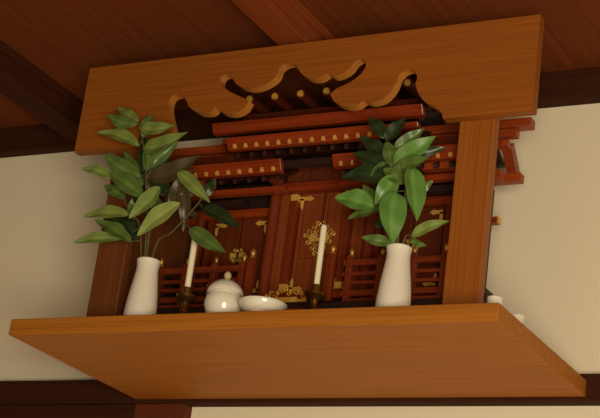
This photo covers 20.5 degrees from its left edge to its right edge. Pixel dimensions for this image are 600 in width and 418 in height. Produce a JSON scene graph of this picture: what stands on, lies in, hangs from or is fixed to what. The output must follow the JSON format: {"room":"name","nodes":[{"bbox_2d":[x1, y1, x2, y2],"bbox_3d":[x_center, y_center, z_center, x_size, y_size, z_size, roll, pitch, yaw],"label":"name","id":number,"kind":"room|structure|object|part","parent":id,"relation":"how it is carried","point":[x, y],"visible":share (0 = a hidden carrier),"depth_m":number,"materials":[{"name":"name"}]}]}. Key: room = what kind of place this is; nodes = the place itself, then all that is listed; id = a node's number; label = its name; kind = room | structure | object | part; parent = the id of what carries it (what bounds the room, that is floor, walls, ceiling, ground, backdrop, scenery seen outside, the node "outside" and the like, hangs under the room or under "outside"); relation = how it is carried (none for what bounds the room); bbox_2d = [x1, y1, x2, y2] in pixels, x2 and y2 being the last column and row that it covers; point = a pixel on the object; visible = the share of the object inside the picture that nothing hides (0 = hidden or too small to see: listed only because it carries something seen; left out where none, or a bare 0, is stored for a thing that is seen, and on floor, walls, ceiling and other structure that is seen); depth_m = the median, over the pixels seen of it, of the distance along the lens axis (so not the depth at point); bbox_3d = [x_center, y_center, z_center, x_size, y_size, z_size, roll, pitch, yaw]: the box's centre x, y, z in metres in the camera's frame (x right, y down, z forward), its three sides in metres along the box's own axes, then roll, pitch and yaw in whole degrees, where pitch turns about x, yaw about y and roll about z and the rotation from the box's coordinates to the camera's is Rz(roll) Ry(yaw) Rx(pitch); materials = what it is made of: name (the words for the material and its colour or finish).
{"room":"traditional japanese room","nodes":[
{"label":"traditional japanese room","id":0,"kind":"room"},
{"bbox_2d":[0,103,599,417],"bbox_3d":[-0.151,1.108,2.866,6.500,2.785,0.120,-4,-23,28],"label":"wall","id":1,"kind":"structure","parent":0,"point":[544,261],"depth_m":3.00,"materials":[{"name":"paint"}]},
{"bbox_2d":[0,40,82,141],"bbox_3d":[-1.554,-1.046,1.550,0.092,0.050,4.808,-4,-23,28],"label":"ceiling beam","id":2,"kind":"structure","parent":1,"relation":"attached to","point":[22,82],"depth_m":3.33,"materials":[{"name":"brown wood"}]},
{"bbox_2d":[0,405,134,417],"bbox_3d":[-1.635,0.507,3.886,2.998,0.084,0.022,-4,-23,28],"label":"trim","id":3,"kind":"structure","parent":1,"relation":"attached to","point":[6,411],"depth_m":3.26,"materials":[{"name":"brown wood"}]},
{"bbox_2d":[133,404,191,417],"bbox_3d":[-0.395,1.381,2.790,0.114,2.164,0.028,-4,-23,28],"label":"trim","id":4,"kind":"structure","parent":1,"relation":"attached to","point":[141,410],"depth_m":3.15,"materials":[{"name":"brown wood"}]},
{"bbox_2d":[9,14,585,398],"bbox_3d":[0.021,0.009,2.900,0.900,0.552,0.408,-4,-23,28],"label":"shelf","id":5,"kind":"object","parent":1,"relation":"attached to","point":[476,75],"visible":0.91,"depth_m":2.77,"materials":[{"name":"brown wood"}]},
{"bbox_3d":[-0.319,-0.006,2.990,0.062,0.500,0.022,-4,-23,28],"label":"post","id":6,"kind":"part","parent":5,"relation":"part of","materials":[{"name":"brown wood"}]},
{"bbox_2d":[123,257,160,314],"bbox_3d":[-0.267,0.144,2.824,0.057,0.118,0.057,-4,-23,28],"label":"vase","id":7,"kind":"object","parent":5,"relation":"on","point":[142,299],"visible":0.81,"depth_m":2.81,"materials":[{"name":"white ceramic"}]},
{"bbox_2d":[74,107,240,257],"bbox_3d":[-0.243,-0.019,2.866,0.363,0.378,0.059,-6,-24,32],"label":"leafy sprig","id":8,"kind":"object","parent":7,"relation":"in","point":[128,175],"visible":1,"depth_m":2.89,"materials":[{"name":"green plant"}]},
{"bbox_3d":[-0.295,0.055,2.874,0.090,0.232,0.013,-4,-23,28],"label":"stem","id":9,"kind":"part","parent":8,"relation":"part of","materials":[{"name":"green plant"}]},
{"bbox_3d":[-0.288,0.004,2.889,0.107,0.338,0.026,-4,-23,28],"label":"stem","id":10,"kind":"part","parent":8,"relation":"part of","materials":[{"name":"green plant"}]},
{"bbox_3d":[-0.233,0.046,2.832,0.073,0.234,0.018,-12,-28,42],"label":"stem","id":11,"kind":"part","parent":8,"relation":"part of","materials":[{"name":"green plant"}]},
{"bbox_3d":[-0.218,0.068,2.817,0.102,0.186,0.012,-7,-25,35],"label":"stem","id":12,"kind":"part","parent":8,"relation":"part of","materials":[{"name":"green plant"}]},
{"bbox_3d":[-0.251,0.141,3.070,0.018,0.300,0.278,-4,-23,28],"label":"panel","id":13,"kind":"part","parent":5,"relation":"part of","materials":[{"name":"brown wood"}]},
{"bbox_2d":[176,286,195,313],"bbox_3d":[-0.195,0.166,2.785,0.042,0.069,0.042,-4,-23,28],"label":"candlestick","id":14,"kind":"object","parent":5,"relation":"on","point":[186,296],"visible":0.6,"depth_m":2.78,"materials":[{"name":"gold metal"}]},
{"bbox_2d":[185,240,197,286],"bbox_3d":[-0.184,0.086,2.815,0.012,0.114,0.012,-4,-23,28],"label":"candle","id":15,"kind":"object","parent":14,"relation":"on","point":[193,249],"visible":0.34,"depth_m":2.81,"materials":[{"name":"beige wax"}]},
{"bbox_2d":[204,271,243,312],"bbox_3d":[-0.124,0.145,2.734,0.065,0.089,0.065,-4,-23,28],"label":"lidded jar","id":16,"kind":"object","parent":5,"relation":"on","point":[223,295],"visible":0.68,"depth_m":2.71,"materials":[{"name":"white ceramic"}]},
{"bbox_3d":[-0.123,0.131,2.739,0.062,0.029,0.062,-4,-23,28],"label":"jar lid","id":17,"kind":"part","parent":16,"relation":"part of","materials":[{"name":"white ceramic"}]},
{"bbox_3d":[-0.120,0.111,2.747,0.013,0.016,0.013,-4,-23,28],"label":"lid knob","id":18,"kind":"part","parent":16,"relation":"part of","materials":[{"name":"beige ceramic"}]},
{"bbox_2d":[238,296,287,310],"bbox_3d":[-0.062,0.166,2.677,0.080,0.026,0.080,-4,-23,28],"label":"dish","id":19,"kind":"object","parent":5,"relation":"on","point":[247,303],"visible":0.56,"depth_m":2.65,"materials":[{"name":"white ceramic"}]},
{"bbox_2d":[304,284,325,308],"bbox_3d":[0.023,0.153,2.668,0.042,0.064,0.042,-4,-23,28],"label":"candlestick","id":20,"kind":"object","parent":5,"relation":"on","point":[314,294],"visible":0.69,"depth_m":2.66,"materials":[{"name":"gold metal"}]},
{"bbox_2d":[314,220,326,283],"bbox_3d":[0.033,0.074,2.698,0.011,0.119,0.011,-4,-23,28],"label":"candle","id":21,"kind":"object","parent":20,"relation":"on","point":[323,230],"visible":1,"depth_m":2.69,"materials":[{"name":"beige wax"}]},
{"bbox_2d":[157,78,534,313],"bbox_3d":[0.047,0.000,2.954,0.749,0.553,0.277,-4,-23,28],"label":"shrine","id":22,"kind":"object","parent":5,"relation":"on","point":[280,182],"visible":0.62,"depth_m":2.92,"materials":[{"name":"red wood"}]},
{"bbox_3d":[-0.249,0.095,2.975,0.011,0.019,0.011,-4,-23,28],"label":"brass knob","id":23,"kind":"part","parent":22,"relation":"part of","materials":[{"name":"gold metal"}]},
{"bbox_3d":[-0.209,0.187,3.049,0.010,0.076,0.211,-4,-23,28],"label":"railing","id":24,"kind":"part","parent":22,"relation":"part of","materials":[{"name":"red wood"}]},
{"bbox_3d":[-0.179,0.137,2.917,0.197,0.083,0.016,-4,-23,28],"label":"railing","id":25,"kind":"part","parent":22,"relation":"part of","materials":[{"name":"brown wood"}]},
{"bbox_3d":[-0.171,0.094,3.037,0.010,0.153,0.018,-4,-23,28],"label":"door post","id":26,"kind":"part","parent":22,"relation":"part of","materials":[{"name":"red wood"}]},
{"bbox_3d":[-0.144,0.038,3.043,0.026,0.026,0.002,-4,-23,28],"label":"hinge plate","id":27,"kind":"part","parent":22,"relation":"part of","materials":[{"name":"metal"}]},
{"bbox_3d":[-0.137,0.092,3.021,0.054,0.150,0.010,-4,-23,28],"label":"door","id":28,"kind":"part","parent":22,"relation":"part of","materials":[{"name":"brown wood"}]},
{"bbox_3d":[-0.097,0.085,2.894,0.011,0.019,0.011,-4,-23,28],"label":"brass knob","id":29,"kind":"part","parent":22,"relation":"part of","materials":[{"name":"gold metal"}]},
{"bbox_3d":[-0.088,0.124,2.848,0.014,0.083,0.010,-4,-23,28],"label":"newel post","id":30,"kind":"part","parent":22,"relation":"part of","materials":[{"name":"red wood"}]},
{"bbox_3d":[-0.087,0.089,2.995,0.054,0.150,0.010,-4,-23,28],"label":"door","id":31,"kind":"part","parent":22,"relation":"part of","materials":[{"name":"brown wood"}]},
{"bbox_3d":[-0.081,0.076,2.867,0.012,0.020,0.012,-4,-23,28],"label":"brass knob","id":32,"kind":"part","parent":22,"relation":"part of","materials":[{"name":"gold metal"}]},
{"bbox_3d":[-0.085,0.139,2.964,0.026,0.026,0.002,-4,-23,28],"label":"hinge plate","id":33,"kind":"part","parent":22,"relation":"part of","materials":[{"name":"metal"}]},
{"bbox_3d":[-0.070,0.033,3.004,0.026,0.026,0.002,-4,-23,28],"label":"hinge plate","id":34,"kind":"part","parent":22,"relation":"part of","materials":[{"name":"metal"}]},
{"bbox_3d":[-0.013,0.054,2.947,0.013,0.210,0.026,-4,-23,28],"label":"door post","id":35,"kind":"part","parent":22,"relation":"part of","materials":[{"name":"red wood"}]},
{"bbox_3d":[-0.006,0.133,2.905,0.026,0.026,0.002,-4,-23,28],"label":"hinge plate","id":36,"kind":"part","parent":22,"relation":"part of","materials":[{"name":"metal"}]},
{"bbox_3d":[0.013,-0.011,2.959,0.026,0.026,0.002,-4,-23,28],"label":"hinge plate","id":37,"kind":"part","parent":22,"relation":"part of","materials":[{"name":"metal"}]},
{"bbox_3d":[0.014,0.062,2.933,0.044,0.191,0.010,-4,-23,28],"label":"door","id":38,"kind":"part","parent":22,"relation":"part of","materials":[{"name":"brown wood"}]},
{"bbox_3d":[0.021,0.154,2.882,0.210,0.012,0.026,-4,-23,28],"label":"door sill","id":39,"kind":"part","parent":22,"relation":"part of","materials":[{"name":"red wood"}]},
{"bbox_3d":[0.055,-0.067,2.973,0.168,0.050,0.010,-4,-23,28],"label":"head panel","id":40,"kind":"part","parent":22,"relation":"part of","materials":[{"name":"brown wood"}]},
{"bbox_3d":[0.050,0.115,2.775,0.014,0.083,0.010,-4,-23,28],"label":"newel post","id":41,"kind":"part","parent":22,"relation":"part of","materials":[{"name":"red wood"}]},
{"bbox_3d":[0.056,0.067,2.793,0.012,0.020,0.012,-4,-23,28],"label":"brass knob","id":42,"kind":"part","parent":22,"relation":"part of","materials":[{"name":"gold metal"}]},
{"bbox_3d":[0.057,0.060,2.909,0.044,0.191,0.010,-4,-23,28],"label":"door","id":43,"kind":"part","parent":22,"relation":"part of","materials":[{"name":"brown wood"}]},
{"bbox_3d":[0.083,0.048,2.896,0.013,0.210,0.026,-4,-23,28],"label":"door post","id":44,"kind":"part","parent":22,"relation":"part of","materials":[{"name":"red wood"}]},
{"bbox_3d":[0.088,0.072,2.795,0.011,0.019,0.011,-4,-23,28],"label":"brass knob","id":45,"kind":"part","parent":22,"relation":"part of","materials":[{"name":"gold metal"}]},
{"bbox_3d":[0.135,0.074,2.874,0.010,0.153,0.018,-4,-23,28],"label":"door post","id":46,"kind":"part","parent":22,"relation":"part of","materials":[{"name":"red wood"}]},
{"bbox_3d":[0.158,0.115,2.736,0.197,0.083,0.016,-4,-23,28],"label":"railing","id":47,"kind":"part","parent":22,"relation":"part of","materials":[{"name":"brown wood"}]},
{"bbox_3d":[0.167,0.072,2.859,0.054,0.150,0.010,-4,-23,28],"label":"door","id":48,"kind":"part","parent":22,"relation":"part of","materials":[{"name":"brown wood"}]},
{"bbox_3d":[0.182,0.147,2.817,0.180,0.010,0.014,-4,-23,28],"label":"door sill","id":49,"kind":"part","parent":22,"relation":"part of","materials":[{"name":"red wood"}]},
{"bbox_3d":[0.217,0.069,2.833,0.054,0.150,0.010,-4,-23,28],"label":"door","id":50,"kind":"part","parent":22,"relation":"part of","materials":[{"name":"brown wood"}]},
{"bbox_3d":[0.219,0.119,2.801,0.026,0.026,0.002,-4,-23,28],"label":"hinge plate","id":51,"kind":"part","parent":22,"relation":"part of","materials":[{"name":"metal"}]},
{"bbox_3d":[0.233,0.013,2.841,0.026,0.026,0.002,-4,-23,28],"label":"hinge plate","id":52,"kind":"part","parent":22,"relation":"part of","materials":[{"name":"metal"}]},
{"bbox_3d":[0.249,0.066,2.813,0.010,0.153,0.018,-4,-23,28],"label":"door post","id":53,"kind":"part","parent":22,"relation":"part of","materials":[{"name":"red wood"}]},
{"bbox_3d":[0.241,0.062,2.714,0.011,0.019,0.011,-4,-23,28],"label":"brass knob","id":54,"kind":"part","parent":22,"relation":"part of","materials":[{"name":"gold metal"}]},
{"bbox_3d":[0.289,0.153,2.783,0.010,0.076,0.211,-4,-23,28],"label":"railing","id":55,"kind":"part","parent":22,"relation":"part of","materials":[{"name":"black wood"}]},
{"bbox_2d":[375,243,411,306],"bbox_3d":[0.150,0.116,2.601,0.057,0.118,0.057,-4,-23,28],"label":"vase","id":56,"kind":"object","parent":5,"relation":"on","point":[394,289],"visible":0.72,"depth_m":2.58,"materials":[{"name":"white ceramic"}]},
{"bbox_2d":[335,117,448,246],"bbox_3d":[0.147,-0.017,2.638,0.208,0.312,0.079,-1,-22,22],"label":"leafy sprig","id":57,"kind":"object","parent":56,"relation":"in","point":[409,151],"visible":1,"depth_m":2.65,"materials":[{"name":"green plant"}]},
{"bbox_3d":[0.142,0.003,2.655,0.052,0.284,0.024,-9,-26,37],"label":"stem","id":58,"kind":"part","parent":57,"relation":"part of","materials":[{"name":"green plant"}]},
{"bbox_3d":[0.160,0.032,2.619,0.020,0.210,0.028,-4,-23,28],"label":"stem","id":59,"kind":"part","parent":57,"relation":"part of","materials":[{"name":"green plant"}]},
{"bbox_3d":[0.161,0.086,2.598,0.006,0.096,0.038,20,-24,-31],"label":"stem","id":60,"kind":"part","parent":57,"relation":"part of","materials":[{"name":"green plant"}]},
{"bbox_3d":[0.281,-0.046,2.669,0.062,0.500,0.022,-4,-23,28],"label":"post","id":61,"kind":"part","parent":5,"relation":"part of","materials":[{"name":"brown wood"}]},
{"bbox_2d":[487,295,502,304],"bbox_3d":[0.293,0.145,2.495,0.024,0.025,0.024,-4,-23,28],"label":"cup","id":62,"kind":"object","parent":5,"relation":"on","point":[492,298],"visible":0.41,"depth_m":2.49,"materials":[{"name":"white ceramic"}]},
{"bbox_2d":[512,313,523,323],"bbox_3d":[0.335,0.178,2.568,0.024,0.026,0.024,-4,-23,28],"label":"cup","id":63,"kind":"object","parent":5,"relation":"on","point":[520,317],"visible":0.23,"depth_m":2.56,"materials":[{"name":"white ceramic"}]},
{"bbox_2d":[231,0,364,89],"bbox_3d":[-0.973,-1.084,1.239,0.080,0.050,4.808,-4,-23,28],"label":"trim","id":64,"kind":"structure","parent":1,"relation":"attached to","point":[286,22],"depth_m":2.89,"materials":[{"name":"brown wood"}]},
{"bbox_2d":[0,374,599,406],"bbox_3d":[-0.087,0.342,3.083,6.500,0.048,0.031,-4,-23,28],"label":"trim","id":65,"kind":"structure","parent":1,"relation":"attached to","point":[43,392],"depth_m":3.09,"materials":[{"name":"brown wood"}]},
{"bbox_2d":[0,67,599,157],"bbox_3d":[-0.016,-0.186,3.280,6.500,0.058,0.032,-4,-23,28],"label":"trim","id":66,"kind":"structure","parent":1,"relation":"attached to","point":[578,86],"depth_m":3.35,"materials":[{"name":"brown wood"}]},
{"bbox_2d":[0,0,599,127],"bbox_3d":[-1.104,-1.111,1.358,6.500,0.050,5.060,-4,-23,28],"label":"ceiling","id":67,"kind":"structure","parent":0,"point":[64,39],"depth_m":3.03,"materials":[{"name":"brown wood"}]}
]}

